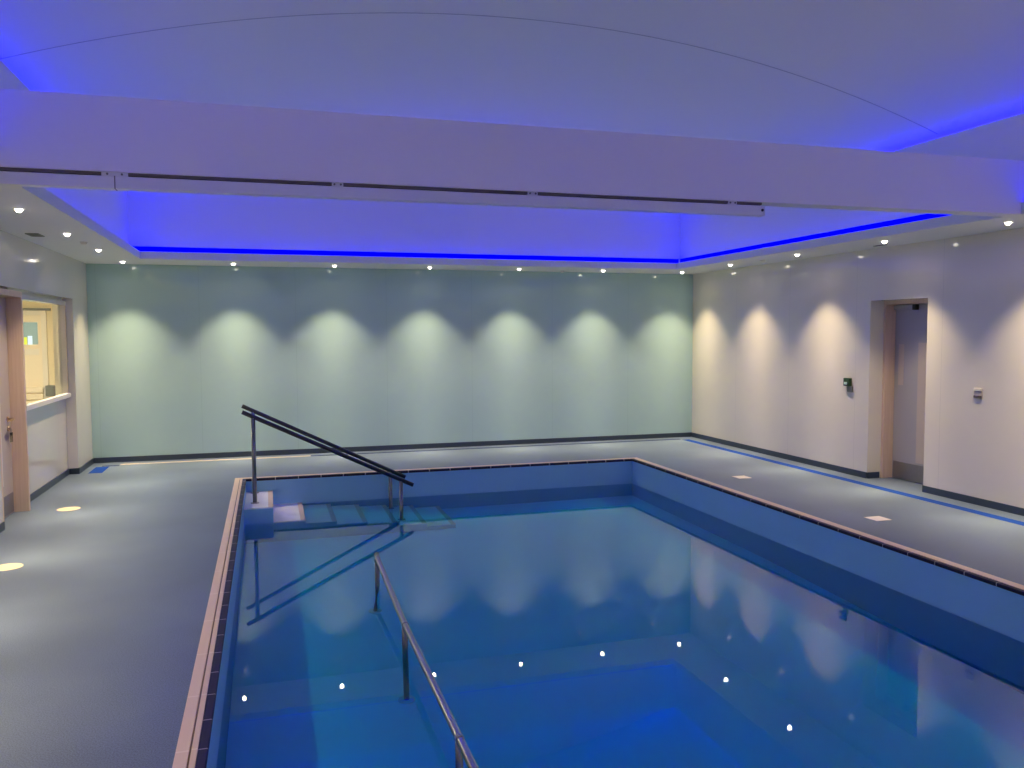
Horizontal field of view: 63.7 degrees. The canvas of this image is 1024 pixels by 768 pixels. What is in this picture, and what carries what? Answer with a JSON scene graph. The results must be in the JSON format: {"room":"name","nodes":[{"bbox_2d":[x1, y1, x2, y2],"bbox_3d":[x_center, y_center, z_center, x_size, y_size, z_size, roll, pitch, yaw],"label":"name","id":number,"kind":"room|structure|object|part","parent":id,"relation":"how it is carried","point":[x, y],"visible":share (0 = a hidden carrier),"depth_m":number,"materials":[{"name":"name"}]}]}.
{"room":"indoor swimming pool","nodes":[
{"label":"indoor swimming pool","id":0,"kind":"room"},
{"bbox_2d":[22,300,54,396],"bbox_3d":[-7.185,-0.261,12.527,2.766,2.400,0.100,-1,4,-17],"label":"wall","id":1,"kind":"structure","parent":0,"point":[25,304],"depth_m":12.50,"materials":[{"name":"paint"}]},
{"bbox_2d":[26,387,43,403],"bbox_3d":[-7.437,0.252,12.350,0.760,0.400,0.075,-1,4,-17],"label":"radiator","id":2,"kind":"object","parent":1,"relation":"attached to","point":[33,394],"visible":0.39,"depth_m":12.39,"materials":[{"name":"paint"}]},
{"bbox_3d":[-7.432,0.096,12.321,0.760,0.085,0.035,-1,4,-17],"label":"panel","id":3,"kind":"part","parent":2,"relation":"part of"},
{"bbox_3d":[-7.431,0.201,12.327,0.760,0.085,0.035,-1,4,-17],"label":"panel","id":4,"kind":"part","parent":2,"relation":"part of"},
{"bbox_2d":[23,311,49,398],"bbox_3d":[-7.472,-0.075,12.374,0.920,2.050,0.050,-1,4,-17],"label":"door","id":5,"kind":"structure","parent":1,"relation":"in","point":[34,322],"depth_m":12.43,"materials":[{"name":"beige wood"}]},
{"bbox_3d":[-7.306,-0.760,12.393,0.320,0.335,0.008,-1,4,-17],"label":"vision panel","id":6,"kind":"part","parent":5,"relation":"part of","materials":[{"name":"glass"}]},
{"bbox_3d":[-7.293,-0.482,12.387,0.330,0.090,0.009,-1,4,-17],"label":"notice plate","id":7,"kind":"part","parent":5,"relation":"part of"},
{"bbox_2d":[23,308,50,310],"bbox_3d":[-7.471,-1.115,12.307,1.030,0.035,0.059,-1,4,-17],"label":"trim","id":8,"kind":"structure","parent":1,"relation":"attached to","point":[24,309],"depth_m":12.38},
{"bbox_2d":[45,385,55,395],"bbox_3d":[-6.991,0.102,12.488,0.120,0.160,0.128,-1,4,-17],"label":"wall box","id":9,"kind":"object","parent":1,"relation":"attached to","point":[49,389],"visible":0.92,"depth_m":12.43,"materials":[{"name":"grey plastic"}]},
{"bbox_2d":[0,230,92,523],"bbox_3d":[-3.631,0.113,4.070,0.220,2.650,13.846,-1,4,-17],"label":"wall","id":10,"kind":"structure","parent":0,"point":[59,432],"depth_m":9.46,"materials":[{"name":"white paint"}]},
{"bbox_2d":[0,288,30,521],"bbox_3d":[-4.608,0.196,7.425,0.212,2.085,0.815,-1,4,-17],"label":"door","id":11,"kind":"structure","parent":10,"relation":"in","point":[14,455],"depth_m":7.75,"materials":[{"name":"brown wood"}]},
{"bbox_3d":[-4.622,1.130,7.473,0.003,0.185,0.684,-1,4,-17],"label":"kick plate","id":12,"kind":"part","parent":11,"relation":"part of","materials":[{"name":"silver metal"}]},
{"bbox_2d":[10,429,12,441],"bbox_3d":[-4.676,0.480,7.696,0.011,0.127,0.053,-1,4,-8],"label":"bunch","id":13,"kind":"object","parent":11,"relation":"hanging from","point":[11,433],"visible":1,"depth_m":7.69,"materials":[{"name":"metal"}]},
{"bbox_2d":[22,294,70,410],"bbox_3d":[-5.057,-0.355,8.864,0.105,1.145,2.087,-1,4,-17],"label":"window","id":14,"kind":"structure","parent":10,"relation":"in","point":[61,305],"depth_m":9.79,"materials":[{"name":"white wood"}]},
{"bbox_3d":[-5.033,0.191,8.903,0.060,0.050,2.086,-1,4,-17],"label":"sill","id":15,"kind":"part","parent":14,"relation":"part of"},
{"bbox_2d":[0,458,93,532],"bbox_3d":[-3.565,1.400,4.160,0.122,0.069,13.834,-1,4,-17],"label":"baseboard","id":16,"kind":"structure","parent":10,"relation":"attached to","point":[41,490],"depth_m":9.33,"materials":[{"name":"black plastic"}]},
{"bbox_2d":[86,264,692,457],"bbox_3d":[-1.369,-0.382,12.014,9.457,2.650,0.120,-1,4,-17],"label":"wall","id":17,"kind":"structure","parent":0,"point":[342,357],"depth_m":11.79,"materials":[{"name":"green paint"}]},
{"bbox_2d":[94,432,690,462],"bbox_3d":[-1.296,0.909,12.043,8.757,0.069,0.012,-1,4,-17],"label":"baseboard","id":18,"kind":"structure","parent":17,"relation":"attached to","point":[687,434],"depth_m":11.89,"materials":[{"name":"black plastic"}]},
{"bbox_2d":[0,0,1023,150],"bbox_3d":[0.640,-2.453,5.250,8.020,0.750,12.720,-1,4,-17],"label":"ceiling","id":19,"kind":"structure","parent":0,"point":[946,67],"depth_m":6.74,"materials":[{"name":"white paint"}]},
{"bbox_2d":[0,437,1023,767],"bbox_3d":[0.756,1.396,5.455,9.492,0.120,14.046,-1,4,-17],"label":"floor","id":20,"kind":"structure","parent":0,"point":[103,616],"depth_m":6.21,"materials":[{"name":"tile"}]},
{"bbox_2d":[0,563,23,570],"bbox_3d":[-3.654,1.324,5.961,0.208,0.002,0.208,-1,4,-17],"label":"disc","id":21,"kind":"object","parent":20,"relation":"on","point":[10,566],"visible":1,"depth_m":5.97,"materials":[{"name":"yellow"}]},
{"bbox_2d":[56,507,80,510],"bbox_3d":[-4.279,1.206,7.952,0.208,0.002,0.208,-1,4,-17],"label":"disc","id":22,"kind":"object","parent":20,"relation":"on","point":[64,508],"visible":1,"depth_m":7.95,"materials":[{"name":"yellow"}]},
{"bbox_2d":[88,467,107,473],"bbox_3d":[-5.139,1.070,10.253,0.155,0.002,0.490,-1,4,-17],"label":"tape","id":23,"kind":"object","parent":20,"relation":"on","point":[97,469],"visible":1,"depth_m":10.21,"materials":[{"name":"blue plastic"}]},
{"bbox_2d":[120,455,310,464],"bbox_3d":[-3.927,1.017,11.024,2.400,0.002,0.060,-1,4,-17],"label":"tape","id":24,"kind":"object","parent":20,"relation":"on","point":[310,455],"visible":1,"depth_m":10.98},
{"bbox_2d":[311,439,678,455],"bbox_3d":[-0.066,0.929,12.168,5.655,0.002,0.065,-1,4,-17],"label":"tape","id":25,"kind":"object","parent":20,"relation":"on","point":[663,439],"visible":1,"depth_m":12.11,"materials":[{"name":"plastic"}]},
{"bbox_2d":[172,457,1023,767],"bbox_3d":[0.548,2.103,5.943,5.110,1.610,9.260,-1,4,-17],"label":"swimming pool","id":26,"kind":"object","parent":20,"relation":"in","point":[996,603],"visible":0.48,"depth_m":7.36,"materials":[{"name":"blue tile"}]},
{"bbox_2d":[241,404,405,499],"bbox_3d":[-2.182,1.052,9.697,1.875,1.687,0.090,-1,4,-17],"label":"handrail","id":27,"kind":"object","parent":26,"relation":"on","point":[253,411],"visible":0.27,"depth_m":9.66,"materials":[{"name":"metal"}]},
{"bbox_3d":[-1.462,1.465,9.936,0.044,0.826,0.044,-1,4,-17],"label":"post","id":28,"kind":"part","parent":27,"relation":"part of","materials":[{"name":"grey metal"}]},
{"bbox_2d":[241,410,413,508],"bbox_3d":[-2.006,1.095,9.125,1.852,1.670,0.090,-1,4,-17],"label":"handrail","id":29,"kind":"object","parent":26,"relation":"on","point":[253,417],"visible":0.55,"depth_m":8.98,"materials":[{"name":"metal"}]},
{"bbox_3d":[-2.780,0.826,8.878,0.044,0.924,0.044,-1,4,-17],"label":"post","id":30,"kind":"part","parent":29,"relation":"part of","materials":[{"name":"grey metal"}]},
{"bbox_3d":[-1.258,1.505,9.372,0.044,0.814,0.044,-1,4,-17],"label":"post","id":31,"kind":"part","parent":29,"relation":"part of","materials":[{"name":"grey metal"}]},
{"bbox_2d":[374,552,478,767],"bbox_3d":[-0.446,1.970,4.466,0.110,1.033,4.775,-1,4,-17],"label":"grab rail","id":32,"kind":"object","parent":26,"relation":"on","point":[462,750],"visible":0.53,"depth_m":4.40,"materials":[{"name":"metal"}]},
{"bbox_3d":[-1.088,1.874,6.623,0.037,0.969,0.197,-1,4,-17],"label":"post","id":33,"kind":"part","parent":32,"relation":"part of","materials":[{"name":"grey metal"}]},
{"bbox_3d":[-0.672,1.983,5.228,0.037,0.911,0.077,-1,4,-17],"label":"post","id":34,"kind":"part","parent":32,"relation":"part of","materials":[{"name":"grey metal"}]},
{"bbox_3d":[-0.238,2.069,3.773,0.037,0.910,0.037,-1,4,-17],"label":"post","id":35,"kind":"part","parent":32,"relation":"part of","materials":[{"name":"grey metal"}]},
{"bbox_2d":[216,483,1023,767],"bbox_3d":[0.549,2.241,5.952,4.894,1.235,9.044,-1,4,-17],"label":"pool water","id":36,"kind":"object","parent":26,"relation":"in","point":[628,625],"visible":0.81,"depth_m":5.16,"materials":[{"name":"blue liquid"}]},
{"bbox_2d":[732,476,750,478],"bbox_3d":[2.658,1.077,9.532,0.166,0.003,0.166,-1,4,-17],"label":"floor plate","id":37,"kind":"object","parent":20,"relation":"on","point":[738,477],"visible":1,"depth_m":9.50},
{"bbox_2d":[685,439,1023,525],"bbox_3d":[4.294,1.185,7.638,0.115,0.002,11.030,-1,4,-17],"label":"tape","id":38,"kind":"object","parent":20,"relation":"on","point":[689,440],"visible":1,"depth_m":8.85,"materials":[{"name":"plastic"}]},
{"bbox_2d":[864,516,890,520],"bbox_3d":[3.277,1.205,7.383,0.166,0.003,0.166,-1,4,-17],"label":"floor plate","id":39,"kind":"object","parent":20,"relation":"on","point":[875,518],"visible":1,"depth_m":7.37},
{"bbox_2d":[0,59,1023,262],"bbox_3d":[0.643,-1.687,5.296,7.980,0.815,12.720,-1,4,-17],"label":"recessed ceiling","id":40,"kind":"structure","parent":0,"point":[139,218],"depth_m":10.73,"materials":[{"name":"white paint"}]},
{"bbox_2d":[133,246,678,262],"bbox_3d":[-1.098,-1.700,11.162,7.440,0.141,0.012,-1,4,-17],"label":"strip light","id":41,"kind":"object","parent":40,"relation":"attached to","point":[140,248],"visible":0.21,"depth_m":11.01,"materials":[{"name":"blue plastic"}]},
{"bbox_2d":[1,12,936,133],"bbox_3d":[0.269,-2.538,6.493,7.620,0.636,0.010,-1,4,-17],"label":"trim","id":42,"kind":"structure","parent":40,"relation":"attached to","point":[384,12],"depth_m":6.32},
{"bbox_2d":[680,214,948,261],"bbox_3d":[3.305,-1.618,9.481,0.012,0.141,5.700,-1,4,-17],"label":"strip light","id":43,"kind":"object","parent":40,"relation":"attached to","point":[923,216],"visible":0.21,"depth_m":9.02,"materials":[{"name":"blue plastic"}]},
{"bbox_2d":[0,186,1023,273],"bbox_3d":[0.665,-1.302,5.266,8.757,0.090,13.846,-1,4,-17],"label":"ceiling","id":44,"kind":"structure","parent":0,"point":[46,214],"depth_m":9.30,"materials":[{"name":"paint"}]},
{"bbox_2d":[12,208,25,212],"bbox_3d":[-3.618,-1.272,6.047,0.086,0.028,0.086,-1,4,-17],"label":"recessed light","id":45,"kind":"object","parent":44,"relation":"in","point":[19,210],"visible":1,"depth_m":6.03,"materials":[{"name":"white"}]},
{"bbox_2d":[25,233,44,236],"bbox_3d":[-4.388,-1.371,7.578,0.110,0.009,0.220,-1,4,-17],"label":"ceiling vent","id":46,"kind":"object","parent":44,"relation":"in","point":[29,234],"visible":1,"depth_m":7.56,"materials":[{"name":"grey metal"}]},
{"bbox_2d":[0,89,1023,216],"bbox_3d":[0.559,-1.487,5.597,7.500,0.420,0.160,-1,4,-17],"label":"ceiling beam","id":47,"kind":"structure","parent":0,"point":[39,129],"depth_m":5.27,"materials":[{"name":"paint"}]},
{"bbox_2d":[0,167,764,216],"bbox_3d":[-0.532,-1.205,5.255,4.882,0.096,0.078,-1,4,-17],"label":"track","id":48,"kind":"object","parent":47,"relation":"attached to","point":[24,177],"visible":1,"depth_m":5.10,"materials":[{"name":"white metal"}]},
{"bbox_2d":[692,228,1023,507],"bbox_3d":[5.059,-0.085,6.649,0.400,2.650,13.846,-1,4,-17],"label":"wall","id":49,"kind":"structure","parent":0,"point":[774,345],"depth_m":9.43,"materials":[{"name":"white paint"}]},
{"bbox_2d":[843,378,852,391],"bbox_3d":[3.938,0.011,9.659,0.041,0.162,0.135,-1,4,-17],"label":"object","id":50,"kind":"object","parent":49,"relation":"attached to","point":[847,382],"visible":1,"depth_m":9.63,"materials":[{"name":"plastic"}]},
{"bbox_2d":[691,432,1023,515],"bbox_3d":[4.946,1.206,6.686,0.172,0.069,13.834,-1,4,-17],"label":"baseboard","id":51,"kind":"structure","parent":49,"relation":"attached to","point":[939,492],"depth_m":9.55,"materials":[{"name":"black plastic"}]},
{"bbox_2d":[880,299,927,483],"bbox_3d":[4.430,0.089,9.029,0.180,2.020,0.840,-1,4,-17],"label":"door","id":52,"kind":"structure","parent":49,"relation":"in","point":[905,325],"depth_m":9.25,"materials":[{"name":"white wood"}]},
{"bbox_3d":[4.388,-0.218,9.291,0.004,0.460,0.080,-1,4,-17],"label":"finger plate","id":53,"kind":"part","parent":52,"relation":"part of","materials":[{"name":"metal"}]},
{"bbox_3d":[4.473,0.989,9.096,0.003,0.185,0.740,-1,4,-17],"label":"kick plate","id":54,"kind":"part","parent":52,"relation":"part of","materials":[{"name":"silver metal"}]},
{"bbox_3d":[4.511,0.221,8.910,0.003,1.330,0.350,-1,4,-17],"label":"push plate","id":55,"kind":"part","parent":52,"relation":"part of","materials":[{"name":"metal"}]},
{"bbox_2d":[973,388,982,398],"bbox_3d":[4.472,0.087,7.908,0.018,0.100,0.100,-1,4,-17],"label":"wall switch","id":56,"kind":"object","parent":49,"relation":"attached to","point":[978,392],"visible":1,"depth_m":7.90,"materials":[{"name":"white plastic"}]}
]}

